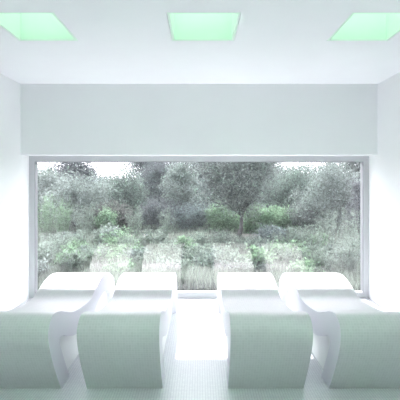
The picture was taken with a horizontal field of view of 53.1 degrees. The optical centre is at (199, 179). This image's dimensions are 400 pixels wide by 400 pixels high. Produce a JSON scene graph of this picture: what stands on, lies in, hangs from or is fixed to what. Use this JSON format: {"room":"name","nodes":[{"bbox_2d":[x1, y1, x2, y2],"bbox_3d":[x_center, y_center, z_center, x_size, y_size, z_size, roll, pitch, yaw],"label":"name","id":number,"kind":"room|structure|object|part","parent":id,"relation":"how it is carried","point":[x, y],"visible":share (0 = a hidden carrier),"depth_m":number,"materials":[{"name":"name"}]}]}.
{"room":"spa","nodes":[
{"label":"spa","id":0,"kind":"room"},
{"bbox_2d":[0,73,28,310],"bbox_3d":[-2.467,-0.050,1.475,0.300,3.300,8.150,0,0,0],"label":"wall","id":1,"kind":"structure","parent":0,"point":[14,167],"depth_m":4.94,"materials":[{"name":"white paint"}]},
{"bbox_2d":[20,84,377,155],"bbox_3d":[-0.013,-1.012,5.355,4.607,1.375,0.390,0,0,0],"label":"wall","id":2,"kind":"structure","parent":0,"point":[56,119],"depth_m":5.16,"materials":[{"name":"white paint"}]},
{"bbox_2d":[29,156,368,297],"bbox_3d":[-0.013,0.637,5.466,4.607,1.925,0.092,0,0,0],"label":"window","id":3,"kind":"structure","parent":2,"relation":"in","point":[33,160],"depth_m":5.42,"materials":[{"name":"grey metal"}]},
{"bbox_2d":[0,0,399,83],"bbox_3d":[-0.013,-1.308,1.380,4.607,0.140,7.560,0,0,0],"label":"ceiling","id":4,"kind":"structure","parent":0,"point":[119,41],"depth_m":3.77,"materials":[{"name":"white paint"}]},
{"bbox_2d":[0,12,77,40],"bbox_3d":[-1.345,-1.564,3.260,0.522,0.648,0.602,0,0,0],"label":"skylight","id":5,"kind":"object","parent":4,"relation":"attached to","point":[24,26],"visible":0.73,"depth_m":3.54,"materials":[{"name":"green glass"}]},
{"bbox_2d":[167,12,240,40],"bbox_3d":[0.028,-1.564,3.260,0.547,0.648,0.602,0,0,0],"label":"skylight","id":6,"kind":"object","parent":4,"relation":"attached to","point":[184,26],"visible":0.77,"depth_m":3.54,"materials":[{"name":"green glass"}]},
{"bbox_2d":[327,12,399,40],"bbox_3d":[1.399,-1.564,3.260,0.539,0.648,0.602,0,0,0],"label":"skylight","id":7,"kind":"object","parent":4,"relation":"attached to","point":[359,26],"visible":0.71,"depth_m":3.54,"materials":[{"name":"green glass"}]},
{"bbox_2d":[0,298,399,399],"bbox_3d":[-0.013,1.700,1.475,5.207,0.200,8.150,0,0,0],"label":"floor","id":8,"kind":"structure","parent":0,"point":[195,354],"depth_m":3.19,"materials":[{"name":"white tile"}]},
{"bbox_2d":[0,273,114,387],"bbox_3d":[-1.357,1.290,3.921,0.580,0.619,2.220,0,0,0],"label":"lounger","id":9,"kind":"object","parent":8,"relation":"on","point":[38,337],"visible":0.91,"depth_m":3.04,"materials":[{"name":"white plastic"}]},
{"bbox_3d":[-1.357,1.348,3.933,0.480,0.504,2.006,0,0,0],"label":"recessed panel","id":10,"kind":"part","parent":9,"relation":"part of","materials":[{"name":"white plastic"}]},
{"bbox_2d":[77,273,176,387],"bbox_3d":[-0.577,1.290,3.921,0.580,0.619,2.220,0,0,0],"label":"lounger","id":11,"kind":"object","parent":8,"relation":"on","point":[121,344],"visible":1,"depth_m":2.94,"materials":[{"name":"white plastic"}]},
{"bbox_3d":[-0.577,1.348,3.933,0.480,0.504,2.006,0,0,0],"label":"recessed panel","id":12,"kind":"part","parent":11,"relation":"part of","materials":[{"name":"white plastic"}]},
{"bbox_2d":[217,273,312,387],"bbox_3d":[0.505,1.290,3.921,0.580,0.619,2.220,0,0,0],"label":"lounger","id":13,"kind":"object","parent":8,"relation":"on","point":[269,343],"visible":1,"depth_m":2.93,"materials":[{"name":"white plastic"}]},
{"bbox_2d":[279,273,399,387],"bbox_3d":[1.280,1.290,3.921,0.580,0.619,2.220,0,0,0],"label":"lounger","id":14,"kind":"object","parent":8,"relation":"on","point":[356,344],"visible":0.95,"depth_m":3.01,"materials":[{"name":"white plastic"}]},
{"bbox_3d":[1.280,1.348,3.933,0.480,0.504,2.006,0,0,0],"label":"recessed panel","id":15,"kind":"part","parent":14,"relation":"part of","materials":[{"name":"white plastic"}]},
{"bbox_2d":[369,72,399,310],"bbox_3d":[2.440,-0.050,1.475,0.300,3.300,8.150,0,0,0],"label":"wall","id":16,"kind":"structure","parent":0,"point":[384,167],"depth_m":4.88,"materials":[{"name":"white paint"}]},
{"label":"outside","id":17,"kind":"structure","parent":0,"visible":0},
{"bbox_3d":[0.000,1.735,37.780,80.000,0.230,64.440,0,0,0],"label":"ground","id":18,"kind":"structure","parent":17,"visible":0},
{"bbox_2d":[38,254,53,277],"bbox_3d":[-2.678,1.429,6.572,0.520,0.473,0.500,0,0,-38],"label":"plant","id":19,"kind":"object","parent":18,"relation":"on","point":[41,265],"visible":0.27,"depth_m":6.51,"materials":[{"name":"grey plant"}]},
{"bbox_2d":[38,238,56,263],"bbox_3d":[-2.816,1.346,7.186,0.498,0.634,0.624,0,0,-18],"label":"weed","id":20,"kind":"object","parent":18,"relation":"on","point":[50,250],"visible":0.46,"depth_m":7.14,"materials":[{"name":"green plant"}]},
{"bbox_2d":[38,162,58,187],"bbox_3d":[-8.564,0.283,21.012,3.555,2.818,3.427,0,0,43],"label":"tree","id":21,"kind":"object","parent":18,"relation":"on","point":[42,167],"visible":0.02,"depth_m":20.69,"materials":[{"name":"grey plant"}]},
{"bbox_2d":[40,233,60,239],"bbox_3d":[-3.734,1.471,10.052,0.806,0.362,0.721,0,0,0],"label":"plant","id":22,"kind":"object","parent":18,"relation":"on","point":[43,233],"visible":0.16,"depth_m":9.99,"materials":[{"name":"green plant"}]},
{"bbox_2d":[38,238,63,255],"bbox_3d":[-3.067,1.417,8.043,0.658,0.473,0.778,0,0,-26],"label":"plant","id":23,"kind":"object","parent":18,"relation":"on","point":[61,240],"visible":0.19,"depth_m":8.13,"materials":[{"name":"green plant"}]},
{"bbox_2d":[38,162,68,220],"bbox_3d":[-5.695,0.489,14.829,2.638,2.401,2.367,0,0,35],"label":"tree","id":24,"kind":"object","parent":18,"relation":"on","point":[52,179],"visible":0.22,"depth_m":14.59,"materials":[{"name":"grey plant"}]},
{"bbox_2d":[42,231,72,250],"bbox_3d":[-2.999,1.358,8.427,0.734,0.562,0.644,0,0,-37],"label":"weed","id":25,"kind":"object","parent":18,"relation":"on","point":[63,243],"visible":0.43,"depth_m":8.34,"materials":[{"name":"green plant"}]},
{"bbox_2d":[54,228,78,242],"bbox_3d":[-3.201,1.389,9.579,0.673,0.554,0.612,0,0,0],"label":"plant","id":26,"kind":"object","parent":18,"relation":"on","point":[63,232],"visible":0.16,"depth_m":9.52,"materials":[{"name":"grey plant"}]},
{"bbox_2d":[53,242,84,265],"bbox_3d":[-2.362,1.381,7.102,0.732,0.557,0.493,0,0,24],"label":"plant","id":27,"kind":"object","parent":18,"relation":"on","point":[70,247],"visible":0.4,"depth_m":7.06,"materials":[{"name":"green plant"}]},
{"bbox_2d":[45,162,99,190],"bbox_3d":[-6.449,-0.138,19.823,2.917,3.709,2.510,0,0,-30],"label":"tree","id":28,"kind":"object","parent":18,"relation":"on","point":[79,165],"visible":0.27,"depth_m":19.62,"materials":[{"name":"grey plant"}]},
{"bbox_2d":[57,247,91,271],"bbox_3d":[-2.238,1.423,6.994,0.591,0.491,0.624,0,0,0],"label":"weed","id":29,"kind":"object","parent":18,"relation":"on","point":[80,257],"visible":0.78,"depth_m":6.90,"materials":[{"name":"green plant"}]},
{"bbox_2d":[65,237,89,249],"bbox_3d":[-2.696,1.441,8.846,0.646,0.427,0.668,0,0,0],"label":"plant","id":30,"kind":"object","parent":18,"relation":"on","point":[72,241],"visible":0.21,"depth_m":8.78,"materials":[{"name":"green plant"}]},
{"bbox_2d":[65,229,94,245],"bbox_3d":[-2.753,1.385,9.171,0.515,0.562,0.656,0,0,12],"label":"weed","id":31,"kind":"object","parent":18,"relation":"on","point":[82,237],"visible":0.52,"depth_m":9.19,"materials":[{"name":"green plant"}]},
{"bbox_2d":[39,164,122,230],"bbox_3d":[-3.757,0.573,12.797,2.720,2.198,1.888,0,0,-19],"label":"tree","id":32,"kind":"object","parent":18,"relation":"on","point":[80,195],"visible":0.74,"depth_m":12.57,"materials":[{"name":"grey plant"}]},
{"bbox_2d":[75,244,100,254],"bbox_3d":[-2.313,1.496,8.296,0.597,0.328,0.587,0,0,12],"label":"plant","id":33,"kind":"object","parent":18,"relation":"on","point":[81,246],"visible":0.17,"depth_m":8.26,"materials":[{"name":"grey plant"}]},
{"bbox_2d":[81,242,110,264],"bbox_3d":[-2.018,1.409,7.558,0.599,0.504,0.679,0,0,0],"label":"weed","id":34,"kind":"object","parent":18,"relation":"on","point":[104,249],"visible":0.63,"depth_m":7.53,"materials":[{"name":"green plant"}]},
{"bbox_2d":[87,176,111,213],"bbox_3d":[-4.373,0.744,17.211,2.276,1.845,1.597,0,0,-22],"label":"bush","id":35,"kind":"object","parent":18,"relation":"on","point":[99,176],"visible":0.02,"depth_m":17.16,"materials":[{"name":"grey plant"}]},
{"bbox_2d":[86,247,122,263],"bbox_3d":[-1.941,1.461,7.749,0.843,0.409,0.819,0,0,39],"label":"plant","id":36,"kind":"object","parent":18,"relation":"on","point":[113,255],"visible":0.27,"depth_m":7.67,"materials":[{"name":"green plant"}]},
{"bbox_2d":[91,223,117,243],"bbox_3d":[-2.375,1.349,9.802,0.646,0.587,0.626,0,0,26],"label":"weed","id":37,"kind":"object","parent":18,"relation":"on","point":[94,232],"visible":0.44,"depth_m":9.71,"materials":[{"name":"green plant"}]},
{"bbox_2d":[92,222,123,245],"bbox_3d":[-2.151,1.344,9.697,0.677,0.647,0.870,0,0,10],"label":"plant","id":38,"kind":"object","parent":18,"relation":"on","point":[114,227],"visible":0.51,"depth_m":9.60,"materials":[{"name":"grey plant"}]},
{"bbox_2d":[82,199,140,232],"bbox_3d":[-2.709,1.120,12.320,1.880,1.077,1.474,0,0,0],"label":"bush","id":39,"kind":"object","parent":18,"relation":"on","point":[123,219],"visible":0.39,"depth_m":12.34,"materials":[{"name":"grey plant"}]},
{"bbox_2d":[92,168,131,182],"bbox_3d":[-5.652,0.508,23.957,4.951,2.413,3.612,0,0,0],"label":"tree","id":40,"kind":"object","parent":18,"relation":"on","point":[100,173],"visible":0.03,"depth_m":23.59,"materials":[{"name":"grey plant"}]},
{"bbox_2d":[102,258,135,273],"bbox_3d":[-1.379,1.487,6.812,0.589,0.351,0.579,0,0,-32],"label":"plant","id":41,"kind":"object","parent":18,"relation":"on","point":[117,266],"visible":0.51,"depth_m":6.80,"materials":[{"name":"green plant"}]},
{"bbox_2d":[95,226,144,250],"bbox_3d":[-1.873,1.334,9.178,1.133,0.636,0.904,0,0,0],"label":"plant","id":42,"kind":"object","parent":18,"relation":"on","point":[113,240],"visible":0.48,"depth_m":9.20,"materials":[{"name":"green plant"}]},
{"bbox_2d":[87,162,156,218],"bbox_3d":[-2.784,0.451,14.475,2.664,2.432,2.501,0,0,-40],"label":"tree","id":43,"kind":"object","parent":18,"relation":"on","point":[133,195],"visible":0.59,"depth_m":14.16,"materials":[{"name":"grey plant"}]},
{"bbox_2d":[110,241,141,255],"bbox_3d":[-1.540,1.469,8.496,0.749,0.395,0.749,0,0,-21],"label":"plant","id":44,"kind":"object","parent":18,"relation":"on","point":[118,249],"visible":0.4,"depth_m":8.38,"materials":[{"name":"green plant"}]},
{"bbox_2d":[116,233,138,249],"bbox_3d":[-1.588,1.399,8.770,0.522,0.520,0.670,0,0,0],"label":"weed","id":45,"kind":"object","parent":18,"relation":"on","point":[120,241],"visible":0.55,"depth_m":8.70,"materials":[{"name":"green plant"}]},
{"bbox_2d":[119,243,152,259],"bbox_3d":[-1.248,1.454,7.884,0.730,0.404,0.770,0,0,0],"label":"plant","id":46,"kind":"object","parent":18,"relation":"on","point":[134,251],"visible":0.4,"depth_m":7.91,"materials":[{"name":"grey plant"}]},
{"bbox_2d":[137,225,162,245],"bbox_3d":[-1.213,1.356,9.633,0.675,0.548,0.576,0,0,16],"label":"weed","id":47,"kind":"object","parent":18,"relation":"on","point":[150,235],"visible":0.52,"depth_m":9.62,"materials":[{"name":"green plant"}]},
{"bbox_2d":[142,224,160,229],"bbox_3d":[-1.609,1.512,12.726,0.789,0.296,0.585,0,0,33],"label":"plant","id":48,"kind":"object","parent":18,"relation":"on","point":[153,226],"visible":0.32,"depth_m":12.58,"materials":[{"name":"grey plant"}]},
{"bbox_2d":[133,251,174,266],"bbox_3d":[-0.835,1.490,7.491,0.805,0.345,0.837,0,0,30],"label":"plant","id":49,"kind":"object","parent":18,"relation":"on","point":[154,254],"visible":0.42,"depth_m":7.40,"materials":[{"name":"green plant"}]},
{"bbox_2d":[133,162,176,204],"bbox_3d":[-1.941,0.286,16.060,3.137,2.786,2.193,0,0,34],"label":"tree","id":50,"kind":"object","parent":18,"relation":"on","point":[154,175],"visible":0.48,"depth_m":15.66,"materials":[{"name":"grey plant"}]},
{"bbox_2d":[131,191,180,228],"bbox_3d":[-1.417,1.004,13.009,1.718,1.286,1.384,0,0,-21],"label":"bush","id":51,"kind":"object","parent":18,"relation":"on","point":[151,213],"visible":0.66,"depth_m":12.77,"materials":[{"name":"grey plant"}]},
{"bbox_2d":[121,162,191,185],"bbox_3d":[-2.124,-0.428,18.757,4.434,4.252,3.466,0,0,-14],"label":"tree","id":52,"kind":"object","parent":18,"relation":"on","point":[140,164],"visible":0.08,"depth_m":18.41,"materials":[{"name":"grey plant"}]},
{"bbox_2d":[149,231,167,248],"bbox_3d":[-0.950,1.421,9.329,0.483,0.477,0.462,0,0,0],"label":"plant","id":53,"kind":"object","parent":18,"relation":"on","point":[161,236],"visible":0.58,"depth_m":9.29,"materials":[{"name":"green plant"}]},
{"bbox_2d":[156,205,175,236],"bbox_3d":[-0.910,1.133,10.582,0.522,0.988,0.466,0,0,13],"label":"shrub","id":54,"kind":"object","parent":18,"relation":"on","point":[165,229],"visible":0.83,"depth_m":10.58,"materials":[{"name":"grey plant"}]},
{"bbox_2d":[158,240,177,248],"bbox_3d":[-0.663,1.481,8.824,0.665,0.354,0.454,0,0,30],"label":"plant","id":55,"kind":"object","parent":18,"relation":"on","point":[166,240],"visible":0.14,"depth_m":8.84,"materials":[{"name":"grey plant"}]},
{"bbox_2d":[156,238,187,255],"bbox_3d":[-0.566,1.397,8.213,0.646,0.527,0.636,0,0,0],"label":"weed","id":56,"kind":"object","parent":18,"relation":"on","point":[166,249],"visible":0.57,"depth_m":8.11,"materials":[{"name":"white plant"}]},
{"bbox_2d":[156,254,197,271],"bbox_3d":[-0.374,1.446,6.668,0.856,0.417,0.828,0,0,0],"label":"plant","id":57,"kind":"object","parent":18,"relation":"on","point":[177,263],"visible":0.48,"depth_m":6.55,"materials":[{"name":"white plant"}]},
{"bbox_2d":[155,162,209,211],"bbox_3d":[-0.626,0.340,13.859,1.726,2.588,1.779,0,0,-21],"label":"tree","id":58,"kind":"object","parent":18,"relation":"on","point":[185,178],"visible":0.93,"depth_m":13.79,"materials":[{"name":"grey plant"}]},
{"bbox_2d":[174,235,196,253],"bbox_3d":[-0.260,1.375,8.248,0.560,0.564,0.638,0,0,0],"label":"plant","id":59,"kind":"object","parent":18,"relation":"on","point":[182,238],"visible":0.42,"depth_m":8.13,"materials":[{"name":"green plant"}]},
{"bbox_2d":[174,243,204,262],"bbox_3d":[-0.181,1.420,7.447,0.632,0.507,0.571,0,0,0],"label":"weed","id":60,"kind":"object","parent":18,"relation":"on","point":[182,252],"visible":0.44,"depth_m":7.37,"materials":[{"name":"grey plant"}]},
{"bbox_2d":[38,215,359,290],"bbox_3d":[0.009,1.455,12.246,18.250,0.330,13.308,0,0,0],"label":"grass","id":61,"kind":"structure","parent":18,"relation":"on","point":[198,279],"depth_m":6.96,"materials":[{"name":"green plant"}]},
{"bbox_2d":[170,198,230,232],"bbox_3d":[-0.050,1.109,12.599,1.988,1.092,1.374,0,0,-26],"label":"bush","id":62,"kind":"object","parent":18,"relation":"on","point":[187,215],"visible":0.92,"depth_m":12.29,"materials":[{"name":"grey plant"}]},
{"bbox_2d":[41,233,359,236],"bbox_3d":[0.000,1.612,11.427,18.000,0.001,2.109,0,0,0],"label":"sandy path","id":63,"kind":"structure","parent":18,"relation":"on","point":[245,234],"depth_m":11.83,"materials":[{"name":"beige sand"}]},
{"bbox_2d":[38,194,56,233],"bbox_3d":[-4.443,1.001,11.623,0.586,1.240,0.677,0,0,0],"label":"shrub","id":64,"kind":"object","parent":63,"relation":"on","point":[45,206],"visible":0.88,"depth_m":11.53,"materials":[{"name":"green plant"}]},
{"bbox_2d":[51,196,73,232],"bbox_3d":[-3.912,1.047,11.267,0.682,1.190,0.588,0,0,-31],"label":"shrub","id":65,"kind":"object","parent":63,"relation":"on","point":[66,222],"visible":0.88,"depth_m":11.27,"materials":[{"name":"green plant"}]},
{"bbox_2d":[70,201,96,237],"bbox_3d":[-3.196,1.100,10.980,0.723,1.043,0.705,0,0,40],"label":"shrub","id":66,"kind":"object","parent":63,"relation":"on","point":[85,228],"visible":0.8,"depth_m":10.99,"materials":[{"name":"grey plant"}]},
{"bbox_2d":[92,205,118,230],"bbox_3d":[-2.825,1.174,11.907,0.862,0.876,0.698,0,0,36],"label":"bush","id":67,"kind":"object","parent":63,"relation":"on","point":[105,217],"visible":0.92,"depth_m":11.80,"materials":[{"name":"green plant"}]},
{"bbox_2d":[125,205,143,235],"bbox_3d":[-1.808,1.135,11.194,0.565,0.981,0.603,0,0,0],"label":"shrub","id":68,"kind":"object","parent":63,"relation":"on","point":[136,226],"visible":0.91,"depth_m":11.13,"materials":[{"name":"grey plant"}]},
{"bbox_2d":[191,250,209,263],"bbox_3d":[0.063,1.452,7.204,0.477,0.407,0.591,0,0,44],"label":"plant","id":69,"kind":"object","parent":18,"relation":"on","point":[206,251],"visible":0.13,"depth_m":7.20,"materials":[{"name":"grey plant"}]},
{"bbox_2d":[187,230,214,246],"bbox_3d":[0.014,1.381,8.976,0.651,0.545,0.590,0,0,21],"label":"weed","id":70,"kind":"object","parent":18,"relation":"on","point":[199,235],"visible":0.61,"depth_m":8.91,"materials":[{"name":"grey plant"}]},
{"bbox_2d":[179,237,224,260],"bbox_3d":[0.044,1.362,7.649,0.812,0.552,0.716,0,0,-17],"label":"plant","id":71,"kind":"object","parent":18,"relation":"on","point":[204,246],"visible":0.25,"depth_m":7.64,"materials":[{"name":"green plant"}]},
{"bbox_2d":[190,176,213,208],"bbox_3d":[0.023,0.717,17.702,2.214,1.951,1.954,0,0,0],"label":"bush","id":72,"kind":"object","parent":18,"relation":"on","point":[202,188],"visible":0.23,"depth_m":17.31,"materials":[{"name":"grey plant"}]},
{"bbox_2d":[192,220,213,230],"bbox_3d":[0.128,1.431,12.341,0.634,0.446,0.682,0,0,-42],"label":"plant","id":73,"kind":"object","parent":18,"relation":"on","point":[205,225],"visible":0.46,"depth_m":12.24,"materials":[{"name":"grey plant"}]},
{"bbox_2d":[186,162,228,196],"bbox_3d":[0.133,-0.518,21.092,4.732,4.426,3.759,0,0,6],"label":"tree","id":74,"kind":"object","parent":18,"relation":"on","point":[200,175],"visible":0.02,"depth_m":20.46,"materials":[{"name":"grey plant"}]},
{"bbox_2d":[194,245,229,270],"bbox_3d":[0.204,1.380,6.880,0.593,0.527,0.775,0,0,41],"label":"plant","id":75,"kind":"object","parent":18,"relation":"on","point":[209,257],"visible":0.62,"depth_m":6.79,"materials":[{"name":"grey plant"}]},
{"bbox_2d":[195,249,232,263],"bbox_3d":[0.248,1.428,6.994,0.591,0.510,0.600,0,0,-36],"label":"weed","id":76,"kind":"object","parent":18,"relation":"on","point":[201,249],"visible":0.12,"depth_m":7.00,"materials":[{"name":"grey plant"}]},
{"bbox_2d":[206,258,235,271],"bbox_3d":[0.480,1.477,6.813,0.911,0.378,0.711,0,0,21],"label":"plant","id":77,"kind":"object","parent":18,"relation":"on","point":[225,267],"visible":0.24,"depth_m":6.60,"materials":[{"name":"grey plant"}]},
{"bbox_2d":[203,200,239,232],"bbox_3d":[0.738,1.083,12.170,1.363,1.174,1.027,0,0,-3],"label":"bush","id":78,"kind":"object","parent":18,"relation":"on","point":[214,220],"visible":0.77,"depth_m":11.97,"materials":[{"name":"green plant"}]},
{"bbox_2d":[207,228,235,245],"bbox_3d":[0.505,1.350,9.194,0.626,0.566,0.602,0,0,-19],"label":"weed","id":79,"kind":"object","parent":18,"relation":"on","point":[221,235],"visible":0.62,"depth_m":9.16,"materials":[{"name":"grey plant"}]},
{"bbox_2d":[207,191,237,214],"bbox_3d":[1.146,0.779,17.237,2.208,1.796,1.847,0,0,-16],"label":"bush","id":80,"kind":"object","parent":18,"relation":"on","point":[212,191],"visible":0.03,"depth_m":16.86,"materials":[{"name":"grey plant"}]},
{"bbox_2d":[215,242,252,268],"bbox_3d":[0.607,1.363,6.850,0.797,0.571,0.708,0,0,0],"label":"plant","id":81,"kind":"object","parent":18,"relation":"on","point":[232,254],"visible":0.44,"depth_m":6.82,"materials":[{"name":"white plant"}]},
{"bbox_2d":[185,162,290,236],"bbox_3d":[1.016,0.154,10.719,2.910,2.985,2.330,0,0,4],"label":"tree","id":82,"kind":"object","parent":18,"relation":"on","point":[242,187],"visible":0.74,"depth_m":10.31,"materials":[{"name":"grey plant"}]},
{"bbox_2d":[226,255,255,272],"bbox_3d":[0.670,1.460,6.601,0.509,0.420,0.572,0,0,0],"label":"weed","id":83,"kind":"object","parent":18,"relation":"on","point":[248,265],"visible":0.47,"depth_m":6.53,"materials":[{"name":"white plant"}]},
{"bbox_2d":[235,235,263,252],"bbox_3d":[1.046,1.381,8.404,0.627,0.563,0.718,0,0,0],"label":"weed","id":84,"kind":"object","parent":18,"relation":"on","point":[250,242],"visible":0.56,"depth_m":8.34,"materials":[{"name":"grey plant"}]},
{"bbox_2d":[242,257,266,272],"bbox_3d":[0.794,1.472,6.857,0.815,0.378,0.583,0,0,0],"label":"plant","id":85,"kind":"object","parent":18,"relation":"on","point":[249,257],"visible":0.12,"depth_m":6.76,"materials":[{"name":"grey plant"}]},
{"bbox_2d":[236,242,277,267],"bbox_3d":[0.914,1.375,6.948,0.855,0.566,0.752,0,0,0],"label":"plant","id":86,"kind":"object","parent":18,"relation":"on","point":[260,254],"visible":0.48,"depth_m":6.81,"materials":[{"name":"green plant"}]},
{"bbox_2d":[234,202,281,233],"bbox_3d":[1.698,1.141,12.163,1.487,1.067,1.517,0,0,-19],"label":"bush","id":87,"kind":"object","parent":18,"relation":"on","point":[266,217],"visible":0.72,"depth_m":11.94,"materials":[{"name":"green plant"}]},
{"bbox_2d":[248,253,275,272],"bbox_3d":[0.937,1.455,6.926,0.735,0.407,0.660,0,0,0],"label":"plant","id":88,"kind":"object","parent":18,"relation":"on","point":[259,262],"visible":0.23,"depth_m":6.78,"materials":[{"name":"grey plant"}]},
{"bbox_2d":[255,193,276,208],"bbox_3d":[2.801,0.844,17.694,2.175,1.710,1.759,0,0,-15],"label":"bush","id":89,"kind":"object","parent":18,"relation":"on","point":[262,193],"visible":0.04,"depth_m":17.36,"materials":[{"name":"green plant"}]},
{"bbox_2d":[256,239,283,262],"bbox_3d":[1.308,1.394,7.615,0.549,0.544,0.701,0,0,0],"label":"weed","id":90,"kind":"object","parent":18,"relation":"on","point":[264,246],"visible":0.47,"depth_m":7.50,"materials":[{"name":"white plant"}]},
{"bbox_2d":[252,222,288,238],"bbox_3d":[1.835,1.351,10.300,0.992,0.602,0.900,0,0,-38],"label":"bush","id":91,"kind":"object","parent":18,"relation":"on","point":[265,232],"visible":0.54,"depth_m":10.22,"materials":[{"name":"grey plant"}]},
{"bbox_2d":[255,233,288,246],"bbox_3d":[1.534,1.415,8.750,0.870,0.459,0.775,0,0,0],"label":"plant","id":92,"kind":"object","parent":18,"relation":"on","point":[264,239],"visible":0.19,"depth_m":8.72,"materials":[{"name":"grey plant"}]},
{"bbox_2d":[256,162,291,199],"bbox_3d":[2.833,-0.179,19.996,3.966,3.767,3.015,0,0,3],"label":"tree","id":93,"kind":"object","parent":18,"relation":"on","point":[277,162],"visible":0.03,"depth_m":19.78,"materials":[{"name":"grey plant"}]},
{"bbox_2d":[267,235,287,256],"bbox_3d":[1.557,1.390,8.135,0.662,0.534,0.534,0,0,29],"label":"plant","id":94,"kind":"object","parent":18,"relation":"on","point":[279,239],"visible":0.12,"depth_m":8.22,"materials":[{"name":"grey plant"}]},
{"bbox_2d":[265,204,299,230],"bbox_3d":[2.592,1.222,12.566,1.287,0.908,1.367,0,0,41],"label":"bush","id":95,"kind":"object","parent":18,"relation":"on","point":[284,218],"visible":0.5,"depth_m":12.37,"materials":[{"name":"green plant"}]},
{"bbox_2d":[271,230,294,246],"bbox_3d":[1.870,1.378,8.874,0.569,0.576,0.546,0,0,34],"label":"weed","id":96,"kind":"object","parent":18,"relation":"on","point":[275,235],"visible":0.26,"depth_m":8.83,"materials":[{"name":"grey plant"}]},
{"bbox_2d":[269,237,309,260],"bbox_3d":[1.681,1.381,7.620,0.803,0.555,0.562,0,0,0],"label":"plant","id":97,"kind":"object","parent":18,"relation":"on","point":[278,244],"visible":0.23,"depth_m":7.58,"materials":[{"name":"green plant"}]},
{"bbox_2d":[254,162,325,211],"bbox_3d":[3.483,0.404,15.156,3.279,2.523,2.894,0,0,0],"label":"tree","id":98,"kind":"object","parent":18,"relation":"on","point":[280,189],"visible":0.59,"depth_m":14.72,"materials":[{"name":"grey plant"}]},
{"bbox_2d":[278,242,306,265],"bbox_3d":[1.679,1.378,7.250,0.575,0.585,0.510,0,0,0],"label":"weed","id":99,"kind":"object","parent":18,"relation":"on","point":[289,256],"visible":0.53,"depth_m":7.20,"materials":[{"name":"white plant"}]},
{"bbox_2d":[286,224,306,245],"bbox_3d":[2.211,1.331,9.447,0.612,0.668,0.578,0,0,0],"label":"weed","id":100,"kind":"object","parent":18,"relation":"on","point":[288,227],"visible":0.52,"depth_m":9.32,"materials":[{"name":"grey plant"}]},
{"bbox_2d":[293,229,303,242],"bbox_3d":[2.363,1.396,9.476,0.586,0.476,0.626,0,0,0],"label":"plant","id":101,"kind":"object","parent":18,"relation":"on","point":[298,237],"visible":0.11,"depth_m":9.43,"materials":[{"name":"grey plant"}]},
{"bbox_2d":[280,162,325,196],"bbox_3d":[5.641,0.104,21.963,5.539,3.216,3.464,0,0,20],"label":"tree","id":102,"kind":"object","parent":18,"relation":"on","point":[308,166],"visible":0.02,"depth_m":21.84,"materials":[{"name":"grey plant"}]},
{"bbox_2d":[282,197,325,231],"bbox_3d":[3.260,1.045,12.360,1.687,1.227,1.516,0,0,-29],"label":"bush","id":103,"kind":"object","parent":18,"relation":"on","point":[300,220],"visible":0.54,"depth_m":12.12,"materials":[{"name":"green plant"}]},
{"bbox_2d":[285,253,329,272],"bbox_3d":[1.877,1.445,6.749,0.903,0.440,0.736,0,0,0],"label":"plant","id":104,"kind":"object","parent":18,"relation":"on","point":[304,266],"visible":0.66,"depth_m":6.64,"materials":[{"name":"green plant"}]},
{"bbox_2d":[298,224,327,255],"bbox_3d":[2.307,1.272,8.201,0.612,0.774,0.674,0,0,27],"label":"weed","id":105,"kind":"object","parent":18,"relation":"on","point":[318,239],"visible":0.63,"depth_m":8.14,"materials":[{"name":"green plant"}]},
{"bbox_2d":[307,232,329,252],"bbox_3d":[2.521,1.361,8.364,0.716,0.583,0.592,0,0,0],"label":"plant","id":106,"kind":"object","parent":18,"relation":"on","point":[323,237],"visible":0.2,"depth_m":8.32,"materials":[{"name":"green plant"}]},
{"bbox_2d":[300,241,339,272],"bbox_3d":[2.018,1.326,6.770,0.642,0.606,0.568,0,0,21],"label":"weed","id":107,"kind":"object","parent":18,"relation":"on","point":[322,258],"visible":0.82,"depth_m":6.69,"materials":[{"name":"green plant"}]},
{"bbox_2d":[285,162,359,233],"bbox_3d":[4.031,0.370,12.232,2.906,2.577,2.226,0,0,9],"label":"tree","id":108,"kind":"object","parent":18,"relation":"on","point":[336,196],"visible":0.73,"depth_m":11.89,"materials":[{"name":"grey plant"}]},
{"bbox_2d":[317,243,335,256],"bbox_3d":[2.529,1.437,7.781,0.582,0.429,0.440,0,0,0],"label":"plant","id":109,"kind":"object","parent":18,"relation":"on","point":[329,244],"visible":0.16,"depth_m":7.74,"materials":[{"name":"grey plant"}]},
{"bbox_2d":[312,209,347,245],"bbox_3d":[2.791,1.114,8.566,0.737,1.015,0.678,0,0,-16],"label":"weed","id":110,"kind":"object","parent":18,"relation":"on","point":[331,222],"visible":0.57,"depth_m":8.54,"materials":[{"name":"green plant"}]},
{"bbox_2d":[312,162,359,179],"bbox_3d":[7.691,-0.205,19.942,4.338,3.844,3.340,0,0,11],"label":"tree","id":111,"kind":"object","parent":18,"relation":"on","point":[355,168],"visible":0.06,"depth_m":19.71,"materials":[{"name":"green plant"}]},
{"bbox_2d":[327,230,359,271],"bbox_3d":[2.519,1.254,6.828,0.586,0.790,0.543,0,0,0],"label":"weed","id":112,"kind":"object","parent":18,"relation":"on","point":[347,261],"visible":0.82,"depth_m":6.80,"materials":[{"name":"green plant"}]},
{"bbox_2d":[332,244,359,262],"bbox_3d":[2.612,1.406,7.361,0.673,0.496,0.519,0,0,-31],"label":"plant","id":113,"kind":"object","parent":18,"relation":"on","point":[339,247],"visible":0.12,"depth_m":7.31,"materials":[{"name":"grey plant"}]},
{"bbox_2d":[333,208,359,255],"bbox_3d":[3.046,1.058,8.018,0.661,1.135,0.612,0,0,-28],"label":"weed","id":114,"kind":"object","parent":18,"relation":"on","point":[356,229],"visible":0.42,"depth_m":8.02,"materials":[{"name":"green plant"}]},
{"bbox_2d":[342,176,359,233],"bbox_3d":[4.443,0.714,10.790,1.194,1.759,0.913,0,0,-13],"label":"bush","id":115,"kind":"object","parent":18,"relation":"on","point":[356,187],"visible":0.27,"depth_m":10.76,"materials":[{"name":"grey plant"}]}
]}

